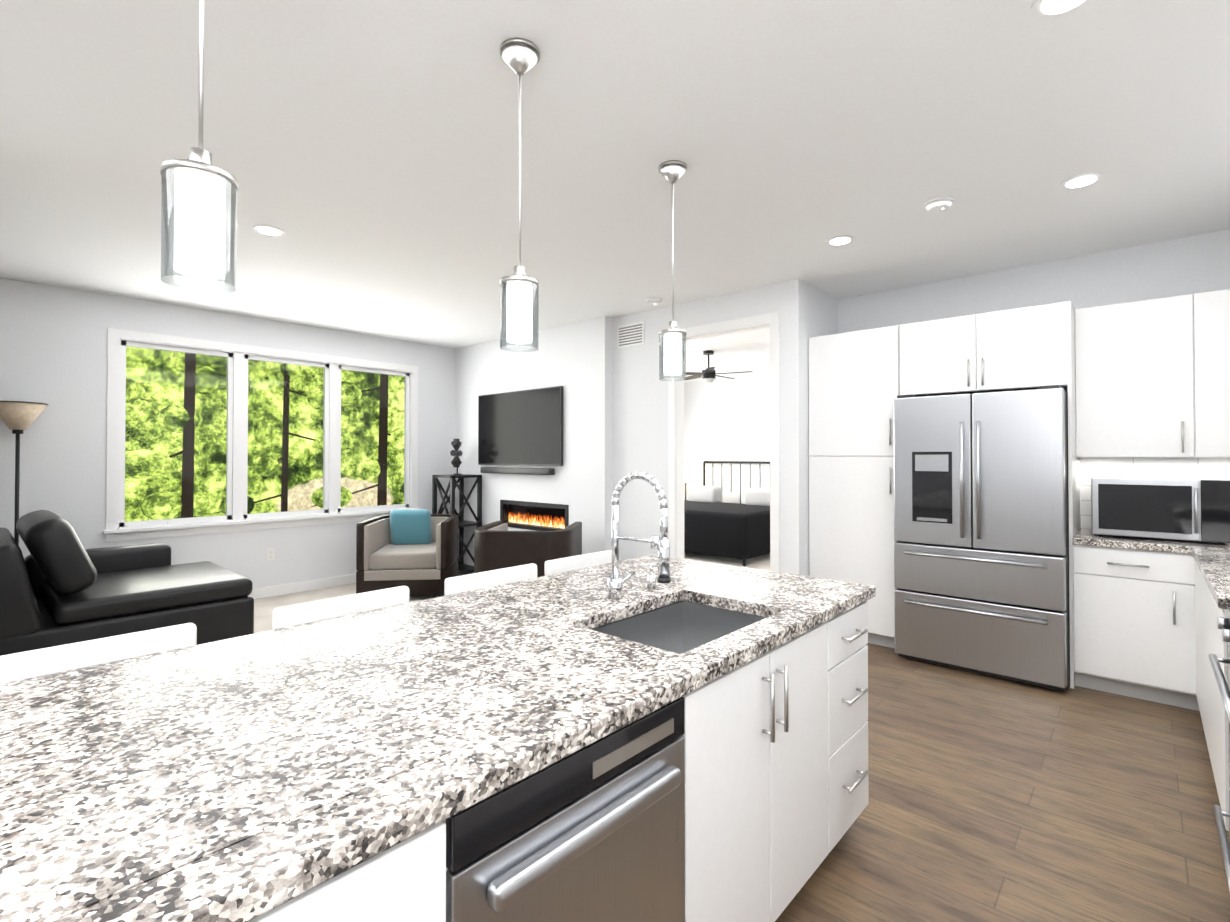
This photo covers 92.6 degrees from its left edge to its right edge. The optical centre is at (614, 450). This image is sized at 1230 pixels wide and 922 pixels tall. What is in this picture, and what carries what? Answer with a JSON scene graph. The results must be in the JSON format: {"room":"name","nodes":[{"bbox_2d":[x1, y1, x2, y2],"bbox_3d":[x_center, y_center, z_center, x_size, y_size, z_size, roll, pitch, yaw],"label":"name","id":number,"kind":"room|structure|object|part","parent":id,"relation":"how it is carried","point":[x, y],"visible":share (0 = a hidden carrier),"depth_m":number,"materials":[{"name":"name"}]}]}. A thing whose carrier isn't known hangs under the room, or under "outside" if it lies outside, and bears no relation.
{"room":"kitchen and living room","nodes":[
{"label":"kitchen and living room","id":0,"kind":"room"},
{"bbox_2d":[0,278,455,588],"bbox_3d":[-2.912,0.083,6.573,0.120,2.770,11.900,-1,-1,42],"label":"wall","id":1,"kind":"structure","parent":0,"point":[53,347],"depth_m":4.95,"materials":[{"name":"paint"}]},
{"bbox_2d":[103,328,420,541],"bbox_3d":[-3.358,-0.120,6.035,0.180,1.805,2.890,-1,-1,42],"label":"window","id":2,"kind":"structure","parent":1,"relation":"in","point":[238,356],"depth_m":5.71,"materials":[{"name":"clear glass"}]},
{"bbox_2d":[267,548,274,560],"bbox_3d":[-3.443,1.040,5.876,0.010,0.120,0.070,-1,-1,42],"label":"outlet","id":3,"kind":"object","parent":1,"relation":"attached to","point":[270,553],"visible":1,"depth_m":5.87,"materials":[{"name":"plastic"}]},
{"bbox_2d":[249,574,355,598],"bbox_3d":[-2.929,1.417,6.439,0.014,0.100,2.700,-1,-1,42],"label":"baseboard","id":4,"kind":"structure","parent":1,"relation":"attached to","point":[269,591],"depth_m":6.09,"materials":[{"name":"white wood"}]},
{"bbox_2d":[464,561,473,565],"bbox_3d":[-1.053,1.418,6.556,2.584,0.100,0.014,-1,-1,42],"label":"baseboard","id":5,"kind":"structure","parent":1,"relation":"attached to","point":[465,562],"depth_m":7.21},
{"bbox_2d":[254,552,769,633],"bbox_3d":[-1.234,1.482,5.125,4.530,0.060,12.020,-1,-1,42],"label":"floor carpet","id":6,"kind":"object","parent":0,"point":[265,607],"visible":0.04,"depth_m":5.91,"materials":[{"name":"beige carpet"}]},
{"bbox_2d":[0,401,47,544],"bbox_3d":[-4.507,0.542,4.424,0.336,1.805,0.336,-1,-1,42],"label":"floor lamp","id":7,"kind":"object","parent":6,"relation":"on","point":[17,418],"visible":0.71,"depth_m":4.41,"materials":[{"name":"black metal"}]},
{"bbox_2d":[0,510,253,655],"bbox_3d":[-3.606,0.932,4.210,1.300,1.020,1.446,-1,-1,42],"label":"sofa","id":8,"kind":"object","parent":6,"relation":"on","point":[60,584],"visible":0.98,"depth_m":3.80,"materials":[{"name":"black leather"}]},
{"bbox_2d":[356,509,458,596],"bbox_3d":[-2.102,1.045,6.099,0.860,0.836,0.844,0,-1,-6],"label":"armchair","id":9,"kind":"object","parent":6,"relation":"on","point":[415,551],"visible":0.92,"depth_m":5.72,"materials":[{"name":"beige fabric"}]},
{"bbox_2d":[432,439,481,573],"bbox_3d":[-1.883,0.668,7.006,0.420,1.610,0.410,-1,-1,42],"label":"etagere shelf","id":10,"kind":"object","parent":6,"relation":"on","point":[453,484],"visible":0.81,"depth_m":6.97,"materials":[{"name":"black metal"}]},
{"bbox_2d":[474,521,581,576],"bbox_3d":[-0.790,1.075,5.392,0.860,0.760,0.844,0,-1,5],"label":"armchair","id":11,"kind":"object","parent":6,"relation":"on","point":[498,545],"visible":0.5,"depth_m":4.99,"materials":[{"name":"brown leather"}]},
{"bbox_2d":[684,461,694,499],"bbox_3d":[1.238,0.851,10.451,0.440,1.320,0.470,-1,-1,42],"label":"floor lamp","id":12,"kind":"object","parent":6,"relation":"on","point":[688,472],"visible":0.17,"depth_m":10.32,"materials":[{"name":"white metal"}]},
{"bbox_2d":[684,461,769,565],"bbox_3d":[1.603,0.835,8.944,2.100,1.319,2.200,-1,-1,42],"label":"bed","id":13,"kind":"object","parent":6,"relation":"on","point":[718,522],"visible":0.69,"depth_m":7.86,"materials":[{"name":"black fabric"}]},
{"bbox_2d":[455,316,612,562],"bbox_3d":[-0.964,0.085,6.702,2.600,2.770,0.300,-1,-1,42],"label":"wall","id":14,"kind":"structure","parent":0,"point":[575,360],"depth_m":6.13,"materials":[{"name":"paint"}]},
{"bbox_2d":[478,386,562,474],"bbox_3d":[-1.106,-0.200,6.563,1.460,0.925,0.099,-1,-1,42],"label":"tv","id":15,"kind":"object","parent":14,"relation":"attached to","point":[524,427],"visible":0.98,"depth_m":6.49,"materials":[{"name":"black plastic"}]},
{"bbox_2d":[500,500,568,530],"bbox_3d":[-0.854,0.722,6.496,1.144,0.304,0.163,-1,-1,42],"label":"fireplace","id":16,"kind":"object","parent":14,"relation":"attached to","point":[536,516],"visible":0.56,"depth_m":6.48,"materials":[{"name":"black metal"}]},
{"bbox_2d":[0,0,1229,381],"bbox_3d":[-0.156,-1.379,4.105,7.540,0.100,12.140,-1,-1,42],"label":"ceiling","id":17,"kind":"structure","parent":0,"point":[364,152],"depth_m":2.59,"materials":[{"name":"paint"}]},
{"bbox_2d":[160,0,237,292],"bbox_3d":[-0.856,-0.851,1.216,0.136,1.020,0.136,-1,-1,42],"label":"pendant light","id":18,"kind":"object","parent":17,"relation":"hanging from","point":[203,187],"visible":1,"depth_m":1.18,"materials":[{"name":"white glass"}]},
{"bbox_2d":[253,225,285,236],"bbox_3d":[-2.096,-1.331,3.565,0.170,0.007,0.170,-1,-1,42],"label":"recessed light","id":19,"kind":"object","parent":17,"relation":"in","point":[269,230],"visible":1,"depth_m":3.55,"materials":[{"name":"white plastic"}]},
{"bbox_2d":[393,329,409,332],"bbox_3d":[-2.328,-1.299,6.399,0.170,0.007,0.170,-1,-1,42],"label":"recessed light","id":20,"kind":"object","parent":17,"relation":"in","point":[401,330],"visible":0.96,"depth_m":6.38,"materials":[{"name":"white plastic"}]},
{"bbox_2d":[500,37,539,350],"bbox_3d":[-0.323,-0.848,1.987,0.136,1.010,0.136,-1,-1,42],"label":"pendant light","id":21,"kind":"object","parent":17,"relation":"hanging from","point":[520,57],"visible":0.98,"depth_m":1.96,"materials":[{"name":"white glass"}]},
{"bbox_2d":[645,298,660,305],"bbox_3d":[0.335,-1.296,5.142,0.144,0.043,0.144,-1,-1,42],"label":"smoke detector","id":22,"kind":"object","parent":17,"relation":"attached to","point":[652,301],"visible":1,"depth_m":5.10,"materials":[{"name":"white plastic"}]},
{"bbox_2d":[658,160,686,380],"bbox_3d":[0.273,-0.839,2.783,0.136,1.010,0.136,-1,-1,42],"label":"pendant light","id":23,"kind":"object","parent":17,"relation":"hanging from","point":[672,172],"visible":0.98,"depth_m":2.75,"materials":[{"name":"white glass"}]},
{"bbox_2d":[686,350,752,382],"bbox_3d":[1.244,-1.085,7.668,1.098,0.410,1.049,-1,-1,42],"label":"ceiling fan","id":24,"kind":"object","parent":17,"relation":"hanging from","point":[708,374],"visible":0.88,"depth_m":7.58,"materials":[{"name":"black metal"}]},
{"bbox_2d":[826,235,854,245],"bbox_3d":[1.428,-1.329,3.726,0.170,0.007,0.170,-1,-1,42],"label":"recessed light","id":25,"kind":"object","parent":17,"relation":"in","point":[840,240],"visible":1,"depth_m":3.71,"materials":[{"name":"white plastic"}]},
{"bbox_2d":[924,196,953,212],"bbox_3d":[1.748,-1.318,3.169,0.144,0.043,0.144,-1,-1,42],"label":"smoke detector","id":26,"kind":"object","parent":17,"relation":"attached to","point":[939,204],"visible":1,"depth_m":3.13,"materials":[{"name":"white plastic"}]},
{"bbox_2d":[1031,0,1091,19],"bbox_3d":[1.347,-1.351,1.754,0.170,0.007,0.170,-1,-1,42],"label":"recessed light","id":27,"kind":"object","parent":17,"relation":"in","point":[1046,9],"visible":1,"depth_m":1.79,"materials":[{"name":"white plastic"}]},
{"bbox_2d":[1060,173,1102,189],"bbox_3d":[2.320,-1.338,2.923,0.170,0.007,0.170,-1,-1,42],"label":"recessed light","id":28,"kind":"object","parent":17,"relation":"in","point":[1081,180],"visible":1,"depth_m":2.92,"materials":[{"name":"white plastic"}]},
{"bbox_2d":[613,279,805,575],"bbox_3d":[0.734,0.068,5.203,1.930,2.770,0.134,-1,-1,42],"label":"wall","id":29,"kind":"structure","parent":0,"point":[640,416],"depth_m":5.39,"materials":[{"name":"paint"}]},
{"bbox_3d":[0.151,-1.112,5.660,0.330,0.220,0.014,-1,-1,42],"label":"air vent grille","id":30,"kind":"part","parent":29,"relation":"part of","materials":[{"name":"white metal"}]},
{"bbox_2d":[668,312,779,571],"bbox_3d":[0.931,0.181,5.025,1.080,2.540,0.132,-1,-1,42],"label":"door frame","id":31,"kind":"structure","parent":29,"relation":"attached to","point":[676,455],"depth_m":5.05,"materials":[{"name":"white wood"}]},
{"bbox_2d":[684,373,769,503],"bbox_3d":[2.839,0.115,9.480,4.530,2.770,0.120,-1,-1,42],"label":"wall","id":32,"kind":"structure","parent":0,"point":[726,419],"depth_m":10.18,"materials":[{"name":"paint"}]},
{"bbox_2d":[805,282,838,575],"bbox_3d":[2.944,0.080,6.303,0.120,2.770,4.460,-1,-1,42],"label":"wall","id":33,"kind":"structure","parent":0,"point":[821,313],"depth_m":4.71,"materials":[{"name":"paint"}]},
{"bbox_2d":[775,643,1229,921],"bbox_3d":[0.168,1.440,1.318,3.370,0.060,8.240,-1,-1,42],"label":"floor","id":34,"kind":"structure","parent":0,"point":[994,799],"depth_m":2.30,"materials":[{"name":"brown wood"}]},
{"bbox_2d":[0,623,196,683],"bbox_3d":[-1.149,0.938,1.312,0.410,0.945,0.430,-1,-1,42],"label":"stool","id":35,"kind":"object","parent":34,"relation":"on","point":[37,662],"visible":0.25,"depth_m":1.43,"materials":[{"name":"white paint"}]},
{"bbox_2d":[272,586,408,629],"bbox_3d":[-0.734,0.943,1.773,0.410,0.945,0.430,-1,-1,42],"label":"stool","id":36,"kind":"object","parent":34,"relation":"on","point":[298,614],"visible":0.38,"depth_m":1.86,"materials":[{"name":"white paint"}]},
{"bbox_2d":[444,563,536,595],"bbox_3d":[-0.345,0.947,2.204,0.410,0.945,0.430,-1,-1,42],"label":"stool","id":37,"kind":"object","parent":34,"relation":"on","point":[465,583],"visible":0.15,"depth_m":2.29,"materials":[{"name":"white paint"}]},
{"bbox_2d":[232,595,875,921],"bbox_3d":[-0.342,0.977,1.500,1.076,0.870,2.720,-1,-1,42],"label":"kitchen island","id":38,"kind":"object","parent":34,"relation":"on","point":[662,735],"depth_m":1.29,"materials":[{"name":"wood"}]},
{"bbox_2d":[0,555,755,786],"bbox_3d":[-0.545,0.524,1.688,0.570,0.040,2.820,-1,-1,42],"label":"island countertop","id":39,"kind":"structure","parent":38,"relation":"on","point":[50,722],"depth_m":1.39,"materials":[{"name":"white stone"}]},
{"bbox_2d":[0,569,875,921],"bbox_3d":[-0.148,0.565,1.329,0.500,0.130,2.820,-1,-1,42],"label":"island countertop","id":40,"kind":"structure","parent":38,"relation":"on","point":[215,823],"depth_m":0.91,"materials":[{"name":"white stone"}]},
{"bbox_2d":[544,550,611,575],"bbox_3d":[-0.017,0.952,2.567,0.410,0.945,0.430,-1,-1,42],"label":"stool","id":41,"kind":"object","parent":34,"relation":"on","point":[560,565],"visible":0.19,"depth_m":2.65,"materials":[{"name":"white paint"}]},
{"bbox_2d":[809,325,900,647],"bbox_3d":[1.988,0.277,4.645,0.668,2.340,0.636,-1,-1,42],"label":"tall cabinet","id":42,"kind":"object","parent":34,"relation":"on","point":[855,376],"depth_m":4.39,"materials":[{"name":"white wood"}]},
{"bbox_2d":[893,385,1069,690],"bbox_3d":[2.515,0.530,4.008,0.940,1.820,0.836,-1,-1,42],"label":"fridge","id":43,"kind":"object","parent":34,"relation":"on","point":[981,538],"visible":1,"depth_m":3.68,"materials":[{"name":"silver metal"}]},
{"bbox_2d":[1069,541,1192,709],"bbox_3d":[3.161,1.000,3.580,0.538,0.870,0.636,-1,-1,42],"label":"base cabinet","id":44,"kind":"object","parent":34,"relation":"on","point":[1131,610],"depth_m":3.35,"materials":[{"name":"white wood"}]},
{"bbox_2d":[1073,529,1229,552],"bbox_3d":[3.373,0.543,3.386,1.120,0.040,0.648,-1,-1,42],"label":"countertop","id":45,"kind":"structure","parent":44,"relation":"on","point":[1083,536],"depth_m":3.37,"materials":[{"name":"stone"}]},
{"bbox_2d":[1091,475,1229,544],"bbox_3d":[3.268,0.343,3.538,0.600,0.361,0.508,-1,-1,42],"label":"microwave","id":46,"kind":"object","parent":45,"relation":"on","point":[1180,508],"visible":0.98,"depth_m":3.37,"materials":[{"name":"silver metal"}]},
{"bbox_2d":[1193,561,1229,830],"bbox_3d":[2.846,0.987,2.405,0.596,0.870,1.567,-1,-1,42],"label":"base cabinet","id":47,"kind":"object","parent":34,"relation":"on","point":[1207,638],"depth_m":2.44,"materials":[{"name":"white wood"}]},
{"bbox_2d":[1189,545,1229,604],"bbox_3d":[2.831,0.532,2.403,0.608,0.040,1.537,-1,-1,42],"label":"countertop","id":48,"kind":"structure","parent":47,"relation":"on","point":[1213,565],"depth_m":2.57,"materials":[{"name":"white stone"}]},
{"bbox_2d":[1208,597,1229,890],"bbox_3d":[1.992,0.932,1.503,0.619,0.960,0.910,-1,-1,42],"label":"range","id":49,"kind":"object","parent":34,"relation":"on","point":[1223,624],"visible":1,"depth_m":1.87,"materials":[{"name":"silver metal"}]},
{"bbox_2d":[838,229,1229,332],"bbox_3d":[3.064,0.057,4.189,2.890,2.770,0.120,-1,-1,42],"label":"wall","id":50,"kind":"structure","parent":0,"point":[1199,263],"depth_m":4.05,"materials":[{"name":"paint"}]},
{"bbox_2d":[901,301,1072,396],"bbox_3d":[2.594,-0.644,4.109,0.952,0.510,0.636,-1,-1,42],"label":"upper cabinet","id":51,"kind":"object","parent":50,"relation":"attached to","point":[1025,348],"depth_m":3.82,"materials":[{"name":"white wood"}]},
{"bbox_2d":[1073,293,1196,460],"bbox_3d":[3.256,-0.429,3.698,0.542,0.950,0.356,-1,-1,42],"label":"upper cabinet","id":52,"kind":"object","parent":50,"relation":"attached to","point":[1144,385],"depth_m":3.55,"materials":[{"name":"white wood"}]},
{"bbox_2d":[1197,289,1229,460],"bbox_3d":[3.548,-0.432,3.434,0.246,0.950,0.356,-1,-1,42],"label":"upper cabinet","id":53,"kind":"object","parent":50,"relation":"attached to","point":[1213,307],"depth_m":3.33,"materials":[{"name":"white wood"}]},
{"label":"outside","id":54,"kind":"structure","parent":0,"visible":0},
{"bbox_2d":[125,346,404,521],"bbox_3d":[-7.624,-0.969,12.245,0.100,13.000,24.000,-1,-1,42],"label":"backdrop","id":55,"kind":"structure","parent":54,"point":[213,443],"depth_m":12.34,"materials":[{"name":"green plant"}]},
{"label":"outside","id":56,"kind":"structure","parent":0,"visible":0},
{"bbox_2d":[125,349,403,519],"bbox_3d":[-5.277,-0.490,10.362,2.453,12.002,8.233,-1,-1,42],"label":"trees","id":57,"kind":"object","parent":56,"point":[153,459],"depth_m":8.51,"materials":[{"name":"green plant"}]}
]}

